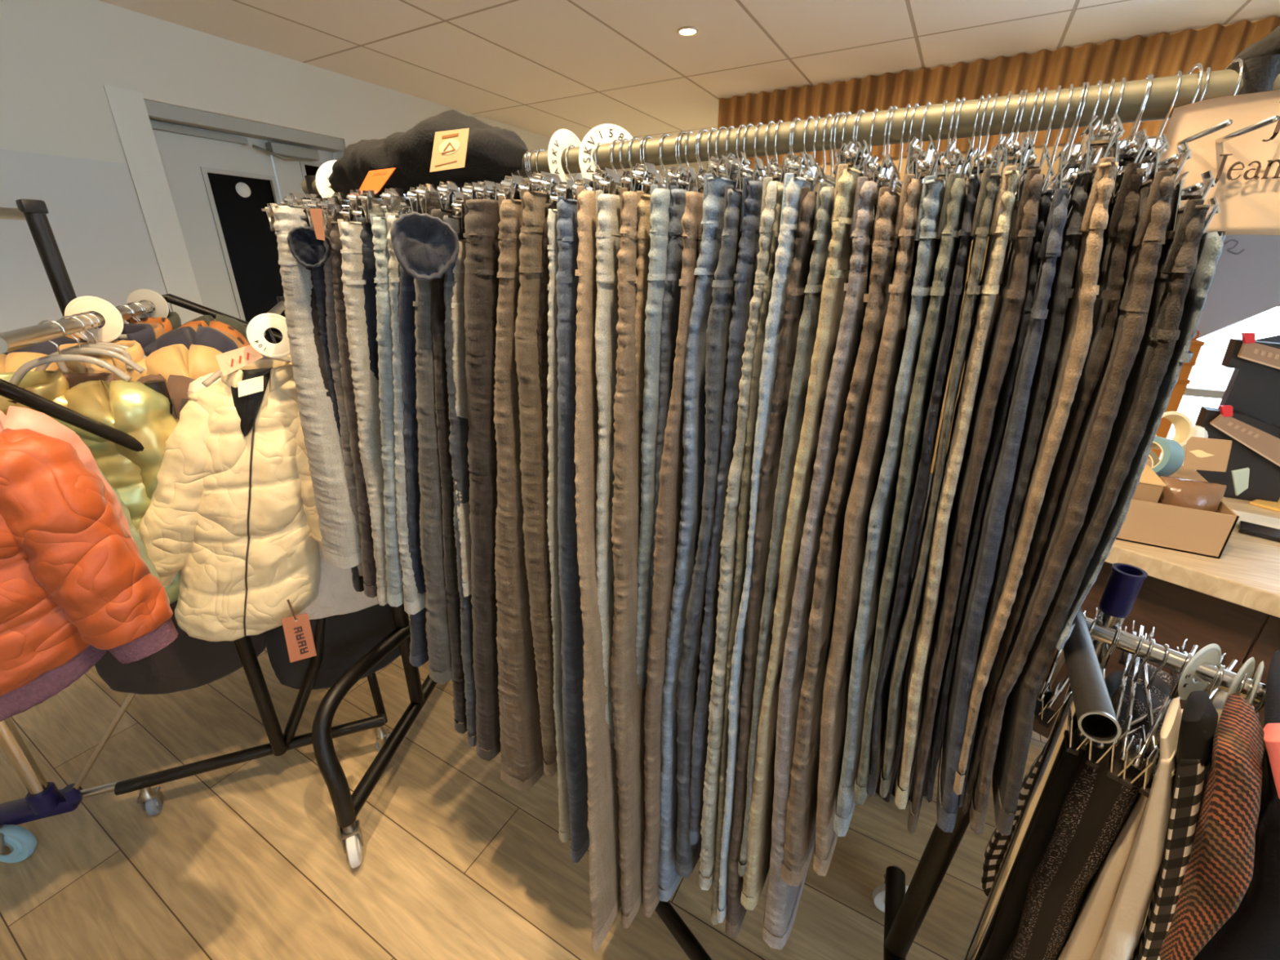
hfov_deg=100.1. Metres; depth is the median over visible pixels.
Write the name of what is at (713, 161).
hanger
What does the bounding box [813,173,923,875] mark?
jeans
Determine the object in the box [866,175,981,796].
jeans
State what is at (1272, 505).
envelope
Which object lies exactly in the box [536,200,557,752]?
jeans
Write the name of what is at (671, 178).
hanger
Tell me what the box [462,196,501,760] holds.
jeans
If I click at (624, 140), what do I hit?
hanger
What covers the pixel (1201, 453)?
pouch
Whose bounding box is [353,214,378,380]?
jeans
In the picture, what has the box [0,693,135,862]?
rack
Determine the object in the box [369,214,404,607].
jeans
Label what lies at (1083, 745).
hanger
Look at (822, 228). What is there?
jeans
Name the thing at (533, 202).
jeans
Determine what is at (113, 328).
disc
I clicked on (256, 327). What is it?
disc
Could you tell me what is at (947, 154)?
hanger
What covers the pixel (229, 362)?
tag
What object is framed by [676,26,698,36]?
recessed light
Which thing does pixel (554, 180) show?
hanger
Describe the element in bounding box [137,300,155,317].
hanger
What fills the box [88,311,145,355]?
hanger
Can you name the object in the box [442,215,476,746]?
jeans
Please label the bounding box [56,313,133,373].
hanger
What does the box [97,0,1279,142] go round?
ceiling
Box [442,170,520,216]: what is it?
hanger
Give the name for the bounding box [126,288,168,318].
disc
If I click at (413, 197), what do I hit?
hanger
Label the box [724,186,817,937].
jeans
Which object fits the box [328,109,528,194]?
hat
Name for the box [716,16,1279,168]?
cladding
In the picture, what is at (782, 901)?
jeans
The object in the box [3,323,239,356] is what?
coat
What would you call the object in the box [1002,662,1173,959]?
trousers
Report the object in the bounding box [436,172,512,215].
hanger
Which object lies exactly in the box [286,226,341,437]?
jeans
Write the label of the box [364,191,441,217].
hanger
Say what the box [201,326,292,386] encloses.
hanger
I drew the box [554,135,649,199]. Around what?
hanger
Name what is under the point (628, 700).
jeans
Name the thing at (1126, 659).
hanger
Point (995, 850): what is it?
skirt
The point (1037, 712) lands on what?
hanger
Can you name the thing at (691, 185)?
hanger
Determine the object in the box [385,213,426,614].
jeans
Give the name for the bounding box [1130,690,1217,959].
trousers
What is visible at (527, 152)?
hanger
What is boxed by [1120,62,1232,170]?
hanger
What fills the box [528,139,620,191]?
hanger
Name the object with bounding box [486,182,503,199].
hanger
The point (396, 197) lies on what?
hanger
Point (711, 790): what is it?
jeans
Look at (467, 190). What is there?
hanger
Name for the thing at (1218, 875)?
jacket
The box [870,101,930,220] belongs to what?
hanger
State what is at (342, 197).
hanger
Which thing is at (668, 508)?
jeans
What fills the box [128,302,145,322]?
hanger
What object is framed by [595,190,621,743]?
jeans
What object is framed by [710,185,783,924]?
jeans
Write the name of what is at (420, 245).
jeans
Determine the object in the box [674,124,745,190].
hanger
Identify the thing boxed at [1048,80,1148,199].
hanger
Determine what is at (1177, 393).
carton
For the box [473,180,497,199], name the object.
hanger
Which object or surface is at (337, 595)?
jacket
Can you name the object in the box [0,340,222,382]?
quilted jacket
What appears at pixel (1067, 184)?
hanger
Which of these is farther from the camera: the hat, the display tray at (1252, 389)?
the display tray at (1252, 389)
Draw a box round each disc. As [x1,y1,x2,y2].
[64,296,123,342]
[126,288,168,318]
[246,313,289,357]
[315,160,335,198]
[324,160,336,197]
[547,128,584,186]
[578,124,632,179]
[1177,643,1221,700]
[1222,657,1254,708]
[1248,661,1263,706]
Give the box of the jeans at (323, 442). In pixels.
[271,204,362,569]
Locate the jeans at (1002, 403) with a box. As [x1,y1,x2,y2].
[926,189,1053,802]
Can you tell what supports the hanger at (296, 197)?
hanging from the rack at (905, 908)
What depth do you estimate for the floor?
1.36 m
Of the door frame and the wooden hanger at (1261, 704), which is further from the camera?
the door frame
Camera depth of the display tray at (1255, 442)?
1.57 m
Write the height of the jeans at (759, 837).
1.000 m
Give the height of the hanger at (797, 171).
0.114 m
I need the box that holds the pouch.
[1157,436,1249,512]
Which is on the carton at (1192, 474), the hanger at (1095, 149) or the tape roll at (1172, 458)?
the tape roll at (1172, 458)
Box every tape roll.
[1145,435,1184,476]
[1148,448,1159,467]
[1151,411,1193,448]
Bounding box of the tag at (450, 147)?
[429,128,469,172]
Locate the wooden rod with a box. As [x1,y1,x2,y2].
[1038,650,1065,701]
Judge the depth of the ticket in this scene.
0.84 m
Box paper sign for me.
[1158,89,1279,235]
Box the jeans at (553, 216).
[546,208,570,842]
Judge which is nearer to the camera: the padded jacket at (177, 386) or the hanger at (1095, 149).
the hanger at (1095, 149)
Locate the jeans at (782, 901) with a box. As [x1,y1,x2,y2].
[762,177,879,949]
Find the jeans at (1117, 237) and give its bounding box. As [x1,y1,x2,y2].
[962,162,1145,813]
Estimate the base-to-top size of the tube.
0.091 m
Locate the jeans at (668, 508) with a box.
[641,191,703,917]
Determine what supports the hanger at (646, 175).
hanging from the rack at (905, 908)
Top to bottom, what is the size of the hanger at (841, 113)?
0.116 m
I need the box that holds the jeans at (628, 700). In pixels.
[609,187,650,928]
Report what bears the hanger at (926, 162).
hanging from the rack at (905, 908)
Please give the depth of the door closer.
2.83 m
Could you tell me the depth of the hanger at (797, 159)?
0.53 m
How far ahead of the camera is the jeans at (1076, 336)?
0.46 m
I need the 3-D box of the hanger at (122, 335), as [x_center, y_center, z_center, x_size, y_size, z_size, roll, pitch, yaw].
[-1.263,-0.354,1.297,0.180,0.123,0.012,-11,25,-26]
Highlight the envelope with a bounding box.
[1249,497,1279,511]
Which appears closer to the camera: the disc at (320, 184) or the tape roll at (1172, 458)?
the disc at (320, 184)
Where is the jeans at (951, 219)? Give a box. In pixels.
[853,173,967,805]
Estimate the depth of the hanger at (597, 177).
0.62 m
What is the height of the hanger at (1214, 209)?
0.165 m
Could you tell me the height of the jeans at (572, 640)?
1.113 m
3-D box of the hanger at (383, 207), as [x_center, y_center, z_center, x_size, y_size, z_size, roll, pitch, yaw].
[-0.288,-0.492,0.937,0.026,0.126,0.383,12,25,27]
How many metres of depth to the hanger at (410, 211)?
0.80 m
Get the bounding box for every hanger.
[8,320,131,386]
[33,315,145,373]
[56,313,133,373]
[72,312,146,358]
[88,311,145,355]
[115,304,133,324]
[115,310,126,339]
[116,333,127,339]
[117,304,134,324]
[125,302,143,322]
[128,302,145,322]
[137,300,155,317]
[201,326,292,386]
[261,203,280,231]
[281,200,293,205]
[284,192,306,206]
[301,200,317,229]
[302,194,322,204]
[306,198,324,217]
[317,197,349,229]
[331,191,351,222]
[339,205,354,222]
[346,189,362,222]
[351,204,365,230]
[357,190,441,223]
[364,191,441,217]
[380,188,440,215]
[380,204,386,214]
[385,187,408,199]
[389,199,411,214]
[405,208,412,213]
[406,186,422,213]
[415,183,439,214]
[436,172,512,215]
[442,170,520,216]
[451,149,537,233]
[461,148,544,199]
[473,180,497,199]
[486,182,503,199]
[496,145,575,197]
[499,142,599,199]
[517,150,591,198]
[524,150,530,178]
[526,149,535,177]
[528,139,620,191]
[538,139,617,203]
[546,137,634,203]
[549,137,639,204]
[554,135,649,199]
[554,138,629,193]
[571,135,652,199]
[585,133,670,191]
[591,133,666,194]
[591,134,667,188]
[598,131,684,195]
[615,131,687,189]
[619,128,707,191]
[622,128,704,191]
[629,130,692,193]
[631,126,727,195]
[640,128,717,189]
[664,125,733,189]
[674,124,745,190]
[675,123,753,191]
[694,122,762,193]
[706,120,774,173]
[715,117,800,181]
[724,120,782,189]
[737,117,798,190]
[738,115,813,182]
[765,111,845,187]
[765,113,831,182]
[771,112,839,186]
[782,111,851,187]
[790,109,861,182]
[800,109,865,191]
[813,115,820,157]
[832,107,877,181]
[836,106,893,168]
[842,105,897,173]
[860,103,911,192]
[868,102,919,187]
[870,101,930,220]
[905,97,959,183]
[908,97,965,210]
[914,99,946,179]
[935,94,983,206]
[942,93,991,197]
[964,93,997,208]
[973,91,1011,200]
[993,89,1027,195]
[995,89,1035,200]
[997,88,1039,195]
[1013,87,1050,210]
[1020,85,1061,191]
[1034,610,1085,719]
[1037,617,1097,728]
[1042,84,1091,226]
[1045,82,1122,190]
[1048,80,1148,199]
[1049,82,1092,204]
[1063,613,1087,755]
[1080,626,1119,750]
[1084,607,1121,768]
[1088,79,1124,168]
[1101,77,1150,204]
[1102,654,1220,759]
[1106,620,1154,782]
[1106,626,1146,755]
[1117,74,1168,182]
[1117,74,1191,182]
[1119,639,1198,789]
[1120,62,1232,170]
[1129,633,1169,777]
[1138,653,1239,797]
[1142,71,1215,239]
[1144,57,1279,169]
[1170,646,1223,693]
[1180,66,1220,236]
[1211,674,1247,723]
[1226,677,1256,702]
[1244,683,1266,721]
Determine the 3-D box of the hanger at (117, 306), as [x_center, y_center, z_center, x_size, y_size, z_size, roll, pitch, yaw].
[-1.306,-0.384,1.370,0.180,0.123,0.012,-11,25,-26]
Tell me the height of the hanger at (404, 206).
0.125 m
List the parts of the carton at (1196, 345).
carton lid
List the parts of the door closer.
slide rail, closer arm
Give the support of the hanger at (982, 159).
hanging from the rack at (905, 908)
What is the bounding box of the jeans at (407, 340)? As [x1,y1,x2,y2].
[398,264,429,666]
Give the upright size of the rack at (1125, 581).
1.041 m
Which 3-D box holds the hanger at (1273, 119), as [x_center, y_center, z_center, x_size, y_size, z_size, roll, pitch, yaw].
[0.541,-0.350,0.512,0.009,0.072,0.270,9,24,22]
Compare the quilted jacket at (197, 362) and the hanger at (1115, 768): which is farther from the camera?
the quilted jacket at (197, 362)
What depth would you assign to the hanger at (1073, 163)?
0.44 m
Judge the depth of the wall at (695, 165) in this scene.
5.02 m
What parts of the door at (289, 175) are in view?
glass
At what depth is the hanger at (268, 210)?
0.98 m
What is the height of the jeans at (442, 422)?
0.979 m
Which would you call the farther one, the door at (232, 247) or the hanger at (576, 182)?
the door at (232, 247)
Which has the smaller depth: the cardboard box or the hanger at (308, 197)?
the hanger at (308, 197)
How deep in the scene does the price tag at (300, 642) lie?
1.23 m
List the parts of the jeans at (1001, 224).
leg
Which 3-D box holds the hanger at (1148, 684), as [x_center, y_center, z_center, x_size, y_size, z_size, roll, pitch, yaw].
[0.608,0.237,0.635,0.022,0.099,0.240,17,27,35]
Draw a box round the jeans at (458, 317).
[451,239,471,596]
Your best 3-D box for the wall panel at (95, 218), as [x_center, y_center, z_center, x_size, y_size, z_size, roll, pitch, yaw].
[-2.537,-0.399,2.297,0.012,1.800,1.020,12,25,27]
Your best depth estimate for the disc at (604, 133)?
0.79 m
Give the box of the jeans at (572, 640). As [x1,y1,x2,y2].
[555,195,589,862]
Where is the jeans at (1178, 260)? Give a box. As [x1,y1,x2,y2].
[992,199,1210,835]
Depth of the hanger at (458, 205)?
0.75 m
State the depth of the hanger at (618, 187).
0.72 m
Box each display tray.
[1194,404,1279,502]
[1217,332,1279,427]
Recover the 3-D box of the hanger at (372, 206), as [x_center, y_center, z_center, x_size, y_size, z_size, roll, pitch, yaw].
[-0.332,-0.507,0.953,0.025,0.111,0.373,12,25,27]
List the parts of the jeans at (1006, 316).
leg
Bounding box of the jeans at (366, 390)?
[337,219,397,605]
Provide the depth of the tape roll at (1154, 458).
1.45 m
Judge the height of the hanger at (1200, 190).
0.148 m
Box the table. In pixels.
[1032,452,1279,738]
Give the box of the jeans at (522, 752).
[493,196,551,791]
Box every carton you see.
[1132,464,1166,502]
[1146,458,1208,482]
[1147,379,1190,458]
[1177,361,1195,380]
[1189,337,1204,362]
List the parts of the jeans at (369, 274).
leg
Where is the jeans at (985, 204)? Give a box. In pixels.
[880,168,1001,798]
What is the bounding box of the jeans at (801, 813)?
[780,186,900,886]
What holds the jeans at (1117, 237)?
hanging from the hanger at (1122, 162)
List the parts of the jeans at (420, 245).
leg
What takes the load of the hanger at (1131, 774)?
hanging from the rack at (1125, 581)
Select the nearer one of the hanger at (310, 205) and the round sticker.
the hanger at (310, 205)
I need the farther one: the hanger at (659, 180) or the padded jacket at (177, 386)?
the padded jacket at (177, 386)
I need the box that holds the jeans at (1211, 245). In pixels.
[1056,231,1225,650]
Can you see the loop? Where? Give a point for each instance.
(1197, 331)
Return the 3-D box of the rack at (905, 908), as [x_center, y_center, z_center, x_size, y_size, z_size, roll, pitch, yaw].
[0.031,0.249,1.030,2.042,1.567,0.737,12,25,27]
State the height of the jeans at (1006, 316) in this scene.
0.688 m
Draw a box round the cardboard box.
[1115,498,1239,558]
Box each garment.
[1056,697,1182,959]
[1233,26,1279,62]
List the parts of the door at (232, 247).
glass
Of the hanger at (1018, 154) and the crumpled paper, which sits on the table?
the crumpled paper
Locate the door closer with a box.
[150,120,319,161]
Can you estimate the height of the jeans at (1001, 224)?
0.661 m
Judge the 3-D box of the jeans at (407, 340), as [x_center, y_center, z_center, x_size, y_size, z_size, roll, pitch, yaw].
[-0.310,-0.059,1.111,0.152,0.835,0.446,13,25,29]
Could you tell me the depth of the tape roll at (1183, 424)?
1.51 m
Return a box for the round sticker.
[235,182,250,197]
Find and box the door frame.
[143,99,344,152]
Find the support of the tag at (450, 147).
attached to the hat
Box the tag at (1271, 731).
[1263,723,1279,799]
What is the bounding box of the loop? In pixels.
[1191,329,1199,340]
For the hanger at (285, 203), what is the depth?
0.92 m
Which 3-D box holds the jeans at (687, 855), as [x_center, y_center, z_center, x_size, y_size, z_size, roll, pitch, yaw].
[0.173,0.112,0.867,0.048,1.001,0.442,12,25,27]
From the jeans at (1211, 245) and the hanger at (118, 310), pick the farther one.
the hanger at (118, 310)
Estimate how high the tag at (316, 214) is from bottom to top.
0.048 m
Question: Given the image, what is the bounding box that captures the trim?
[102,84,203,325]
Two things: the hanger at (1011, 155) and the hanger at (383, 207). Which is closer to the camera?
the hanger at (1011, 155)
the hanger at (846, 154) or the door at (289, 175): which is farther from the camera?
the door at (289, 175)
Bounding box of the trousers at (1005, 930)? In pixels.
[979,670,1130,959]
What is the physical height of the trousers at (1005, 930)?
0.745 m
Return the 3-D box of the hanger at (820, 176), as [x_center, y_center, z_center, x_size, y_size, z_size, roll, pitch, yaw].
[0.259,-0.372,0.646,0.024,0.126,0.383,14,26,30]
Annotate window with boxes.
[1062,135,1279,439]
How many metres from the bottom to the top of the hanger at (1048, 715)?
0.099 m
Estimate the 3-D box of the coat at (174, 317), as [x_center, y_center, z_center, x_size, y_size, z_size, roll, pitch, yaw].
[-1.407,-0.209,1.638,0.529,0.580,0.135,-11,25,-27]
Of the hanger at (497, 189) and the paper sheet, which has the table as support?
the paper sheet
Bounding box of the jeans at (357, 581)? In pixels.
[300,208,364,591]
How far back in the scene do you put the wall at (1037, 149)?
3.10 m
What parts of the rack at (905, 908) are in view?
post, rail, post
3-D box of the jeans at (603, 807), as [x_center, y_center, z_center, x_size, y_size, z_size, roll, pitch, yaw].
[0.028,0.149,0.902,0.104,1.114,0.558,12,25,27]
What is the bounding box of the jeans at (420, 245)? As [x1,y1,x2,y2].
[390,211,459,684]
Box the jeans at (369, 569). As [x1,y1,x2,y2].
[327,219,377,598]
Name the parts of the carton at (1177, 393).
carton lid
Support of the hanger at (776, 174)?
hanging from the rack at (905, 908)
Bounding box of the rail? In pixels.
[263,296,387,723]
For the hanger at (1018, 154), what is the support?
hanging from the rack at (905, 908)
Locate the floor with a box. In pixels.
[0,608,1243,959]
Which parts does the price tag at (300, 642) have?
tag cord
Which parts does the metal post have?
rail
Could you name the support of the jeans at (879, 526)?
hanging from the hanger at (921, 166)
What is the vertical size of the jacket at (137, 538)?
0.411 m
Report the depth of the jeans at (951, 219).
0.53 m
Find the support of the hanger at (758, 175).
hanging from the rack at (905, 908)
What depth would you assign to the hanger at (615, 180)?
0.62 m
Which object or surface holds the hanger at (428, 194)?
hanging from the rack at (905, 908)
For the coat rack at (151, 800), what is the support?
on the floor
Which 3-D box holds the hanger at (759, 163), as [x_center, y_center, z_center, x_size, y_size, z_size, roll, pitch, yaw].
[0.210,-0.391,0.675,0.024,0.113,0.383,14,26,31]
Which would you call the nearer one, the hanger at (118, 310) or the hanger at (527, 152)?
the hanger at (527, 152)
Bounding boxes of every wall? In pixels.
[0,0,576,311]
[613,161,709,177]
[716,100,719,129]
[728,17,1279,473]
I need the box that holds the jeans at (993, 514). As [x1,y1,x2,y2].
[936,188,1071,832]
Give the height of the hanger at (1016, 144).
0.112 m
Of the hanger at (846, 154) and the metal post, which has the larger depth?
the metal post
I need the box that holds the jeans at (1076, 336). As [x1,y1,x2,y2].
[953,157,1118,795]
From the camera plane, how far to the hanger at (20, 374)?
1.01 m
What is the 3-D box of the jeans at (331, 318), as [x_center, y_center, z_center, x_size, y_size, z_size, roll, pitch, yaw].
[-0.456,-0.180,1.172,0.086,0.688,0.442,13,25,29]
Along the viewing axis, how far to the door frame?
2.73 m
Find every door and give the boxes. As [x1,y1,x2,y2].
[150,120,284,343]
[267,141,333,201]
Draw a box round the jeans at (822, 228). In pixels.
[737,182,835,876]
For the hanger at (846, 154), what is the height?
0.109 m
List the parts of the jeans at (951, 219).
leg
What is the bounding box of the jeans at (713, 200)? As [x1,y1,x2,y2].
[657,173,737,902]
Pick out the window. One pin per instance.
(1209, 380)
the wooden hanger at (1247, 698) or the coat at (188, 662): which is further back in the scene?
the coat at (188, 662)
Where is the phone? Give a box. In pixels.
[1238,520,1279,542]
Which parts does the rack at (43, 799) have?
post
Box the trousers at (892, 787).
[871,472,947,806]
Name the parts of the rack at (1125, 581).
post, rail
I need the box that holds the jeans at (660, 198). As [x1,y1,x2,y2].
[635,184,670,689]
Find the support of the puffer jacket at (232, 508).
hanging from the hanger at (214, 377)
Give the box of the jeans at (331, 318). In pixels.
[322,217,363,576]
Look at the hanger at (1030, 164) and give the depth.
0.44 m
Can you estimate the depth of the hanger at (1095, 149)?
0.48 m
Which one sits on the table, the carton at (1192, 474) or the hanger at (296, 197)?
the carton at (1192, 474)
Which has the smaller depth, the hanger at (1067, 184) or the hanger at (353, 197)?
the hanger at (1067, 184)
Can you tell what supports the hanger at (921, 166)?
hanging from the rack at (905, 908)
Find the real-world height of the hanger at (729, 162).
0.108 m
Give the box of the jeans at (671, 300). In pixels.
[647,185,687,661]
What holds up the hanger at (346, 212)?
hanging from the rack at (905, 908)
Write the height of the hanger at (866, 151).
0.108 m
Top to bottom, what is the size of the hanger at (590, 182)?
0.121 m
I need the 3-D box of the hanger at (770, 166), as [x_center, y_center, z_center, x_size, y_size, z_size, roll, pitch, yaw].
[0.227,-0.384,0.661,0.024,0.115,0.383,13,25,28]
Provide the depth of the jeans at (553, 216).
0.79 m
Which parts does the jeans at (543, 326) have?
leg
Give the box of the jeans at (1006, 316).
[907,168,1044,834]
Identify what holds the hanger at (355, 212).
hanging from the rack at (905, 908)
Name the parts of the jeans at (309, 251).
leg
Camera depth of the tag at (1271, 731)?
0.44 m
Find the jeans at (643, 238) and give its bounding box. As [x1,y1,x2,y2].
[633,191,650,411]
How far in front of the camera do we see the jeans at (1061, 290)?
0.46 m
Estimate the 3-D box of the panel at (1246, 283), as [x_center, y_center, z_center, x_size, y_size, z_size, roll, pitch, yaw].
[1.968,-0.540,1.879,0.548,0.913,0.104,12,25,27]
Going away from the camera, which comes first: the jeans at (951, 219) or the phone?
the jeans at (951, 219)
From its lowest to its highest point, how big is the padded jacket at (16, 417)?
0.381 m
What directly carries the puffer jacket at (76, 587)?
hanging from the hanger
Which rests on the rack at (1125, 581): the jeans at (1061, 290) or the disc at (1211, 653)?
the disc at (1211, 653)
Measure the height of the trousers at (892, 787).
0.788 m
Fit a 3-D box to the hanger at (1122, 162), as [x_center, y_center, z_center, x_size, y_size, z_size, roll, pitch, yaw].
[0.468,-0.332,0.544,0.024,0.122,0.383,13,25,28]
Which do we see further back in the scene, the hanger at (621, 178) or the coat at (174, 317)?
the coat at (174, 317)
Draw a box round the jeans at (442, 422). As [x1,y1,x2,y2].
[428,206,467,733]
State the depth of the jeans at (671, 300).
0.63 m
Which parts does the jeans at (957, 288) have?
leg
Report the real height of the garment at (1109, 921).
0.553 m
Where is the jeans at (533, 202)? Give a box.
[514,188,557,776]
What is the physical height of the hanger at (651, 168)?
0.109 m
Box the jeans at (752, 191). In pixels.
[688,177,763,844]
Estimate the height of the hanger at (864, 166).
0.120 m
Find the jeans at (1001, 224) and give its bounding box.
[894,165,1018,808]
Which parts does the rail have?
rail, post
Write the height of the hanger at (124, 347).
0.123 m
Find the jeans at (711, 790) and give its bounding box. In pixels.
[697,177,783,889]
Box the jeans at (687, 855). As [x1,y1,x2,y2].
[675,185,742,877]
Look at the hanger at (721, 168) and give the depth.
0.56 m
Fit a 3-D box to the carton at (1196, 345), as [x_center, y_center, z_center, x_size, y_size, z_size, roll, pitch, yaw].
[1.799,-0.456,1.846,0.140,0.071,0.226,12,25,27]
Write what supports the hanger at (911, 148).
hanging from the rack at (905, 908)
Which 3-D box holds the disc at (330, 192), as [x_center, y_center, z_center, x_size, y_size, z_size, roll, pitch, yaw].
[-0.593,-0.597,1.086,0.092,0.092,0.008,-1,22,-4]
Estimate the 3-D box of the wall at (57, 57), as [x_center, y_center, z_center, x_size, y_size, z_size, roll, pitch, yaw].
[-2.304,-0.924,2.800,0.250,2.400,8.000,12,25,27]
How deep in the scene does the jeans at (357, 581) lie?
0.99 m
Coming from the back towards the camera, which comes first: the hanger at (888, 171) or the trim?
the trim
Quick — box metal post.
[0,199,76,319]
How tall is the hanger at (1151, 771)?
0.097 m
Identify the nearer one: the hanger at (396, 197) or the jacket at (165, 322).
the hanger at (396, 197)
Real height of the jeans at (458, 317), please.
0.586 m
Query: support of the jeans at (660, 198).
hanging from the hanger at (671, 178)
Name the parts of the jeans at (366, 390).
leg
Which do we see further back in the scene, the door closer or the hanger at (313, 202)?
the door closer
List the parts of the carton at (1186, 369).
carton lid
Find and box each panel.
[0,148,171,333]
[1192,235,1279,339]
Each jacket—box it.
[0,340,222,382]
[0,369,180,604]
[0,405,133,540]
[0,427,178,721]
[63,372,195,417]
[98,468,169,603]
[123,317,249,346]
[137,354,322,641]
[186,372,377,619]
[1159,693,1265,959]
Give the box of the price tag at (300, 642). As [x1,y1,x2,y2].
[281,599,316,662]
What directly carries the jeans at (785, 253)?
hanging from the hanger at (797, 171)
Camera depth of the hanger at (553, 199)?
0.67 m
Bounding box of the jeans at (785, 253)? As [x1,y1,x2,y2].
[716,173,813,923]
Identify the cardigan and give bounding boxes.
[65,322,244,347]
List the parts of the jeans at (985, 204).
leg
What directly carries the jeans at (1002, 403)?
hanging from the hanger at (1051, 171)
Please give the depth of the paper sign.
0.48 m
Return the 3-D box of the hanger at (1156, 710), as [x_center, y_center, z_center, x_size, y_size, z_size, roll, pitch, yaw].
[0.622,0.245,0.621,0.240,0.103,0.022,-9,24,-21]
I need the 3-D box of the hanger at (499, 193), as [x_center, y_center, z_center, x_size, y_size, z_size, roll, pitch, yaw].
[-0.102,-0.455,0.840,0.024,0.119,0.357,12,25,26]
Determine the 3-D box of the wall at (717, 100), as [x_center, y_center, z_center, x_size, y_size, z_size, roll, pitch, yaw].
[0.858,-1.590,4.487,0.060,2.400,1.300,12,25,27]
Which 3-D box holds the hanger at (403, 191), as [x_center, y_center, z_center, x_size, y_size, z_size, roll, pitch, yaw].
[-0.301,-0.500,0.936,0.024,0.111,0.373,9,23,20]
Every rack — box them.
[0,293,390,816]
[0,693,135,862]
[301,54,1279,959]
[963,563,1266,959]
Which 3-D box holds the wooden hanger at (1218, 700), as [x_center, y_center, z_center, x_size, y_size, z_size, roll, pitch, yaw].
[0.661,0.261,0.606,0.272,0.122,0.022,-17,28,-37]
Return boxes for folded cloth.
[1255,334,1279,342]
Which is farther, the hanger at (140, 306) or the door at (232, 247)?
the door at (232, 247)
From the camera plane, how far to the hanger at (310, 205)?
0.89 m
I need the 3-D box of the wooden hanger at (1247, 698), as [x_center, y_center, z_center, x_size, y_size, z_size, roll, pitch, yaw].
[0.666,0.263,0.600,0.272,0.122,0.022,-17,28,-37]
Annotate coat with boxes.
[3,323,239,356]
[94,398,266,694]
[128,311,250,344]
[266,603,400,689]
[1192,649,1279,959]
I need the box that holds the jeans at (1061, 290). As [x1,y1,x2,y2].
[957,170,1092,807]
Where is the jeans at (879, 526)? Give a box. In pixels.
[833,175,946,836]
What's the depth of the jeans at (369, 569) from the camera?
0.98 m
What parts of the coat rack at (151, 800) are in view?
sloping arm, rail, post, frame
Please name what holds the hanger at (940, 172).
hanging from the rack at (905, 908)
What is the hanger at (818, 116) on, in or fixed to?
hanging from the rack at (905, 908)
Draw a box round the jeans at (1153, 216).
[968,170,1175,834]
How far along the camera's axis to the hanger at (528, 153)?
0.84 m
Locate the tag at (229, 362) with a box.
[215,344,262,376]
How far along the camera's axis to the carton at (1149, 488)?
1.33 m
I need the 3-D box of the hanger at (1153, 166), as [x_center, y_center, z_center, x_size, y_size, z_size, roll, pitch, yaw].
[0.479,-0.322,0.529,0.024,0.129,0.383,12,25,27]
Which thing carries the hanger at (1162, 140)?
hanging from the rack at (905, 908)
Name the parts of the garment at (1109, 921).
trouser leg, trouser leg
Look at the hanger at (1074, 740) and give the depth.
0.60 m
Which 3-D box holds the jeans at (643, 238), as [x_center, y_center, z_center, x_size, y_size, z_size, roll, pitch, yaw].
[0.090,-0.034,0.875,0.018,0.740,0.438,12,25,27]
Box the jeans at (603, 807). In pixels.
[573,186,621,951]
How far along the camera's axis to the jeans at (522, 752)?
0.87 m
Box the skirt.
[980,737,1049,897]
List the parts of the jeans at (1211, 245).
leg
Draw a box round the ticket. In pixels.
[359,168,395,191]
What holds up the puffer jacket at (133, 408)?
hanging from the hanger at (20, 374)
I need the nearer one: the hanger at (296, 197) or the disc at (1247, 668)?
the disc at (1247, 668)
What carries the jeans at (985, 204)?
in the rack at (905, 908)
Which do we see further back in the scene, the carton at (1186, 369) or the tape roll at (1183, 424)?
the carton at (1186, 369)
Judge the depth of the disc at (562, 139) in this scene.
0.81 m
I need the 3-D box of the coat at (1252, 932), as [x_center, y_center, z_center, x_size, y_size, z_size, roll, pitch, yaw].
[0.665,0.412,0.582,0.204,0.421,0.098,-18,28,-37]
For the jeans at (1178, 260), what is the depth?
0.45 m
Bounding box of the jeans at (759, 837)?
[740,164,862,910]
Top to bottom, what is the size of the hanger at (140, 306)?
0.123 m
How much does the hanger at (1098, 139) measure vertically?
0.109 m
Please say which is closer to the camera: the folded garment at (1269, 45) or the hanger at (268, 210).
the folded garment at (1269, 45)
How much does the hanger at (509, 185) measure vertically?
0.110 m
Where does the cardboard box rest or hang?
on the table
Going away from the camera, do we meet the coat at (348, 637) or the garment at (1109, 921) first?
the garment at (1109, 921)
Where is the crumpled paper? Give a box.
[1182,425,1208,470]
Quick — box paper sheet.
[1231,509,1279,528]
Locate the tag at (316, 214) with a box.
[309,208,324,240]
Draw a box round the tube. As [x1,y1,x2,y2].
[1062,607,1120,743]
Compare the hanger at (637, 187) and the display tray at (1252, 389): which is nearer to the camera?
the hanger at (637, 187)
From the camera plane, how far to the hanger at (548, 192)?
0.66 m
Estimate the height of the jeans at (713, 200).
1.105 m
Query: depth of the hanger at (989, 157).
0.45 m
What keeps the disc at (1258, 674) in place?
hanging from the rack at (1125, 581)
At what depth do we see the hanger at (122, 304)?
1.37 m
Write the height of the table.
0.750 m

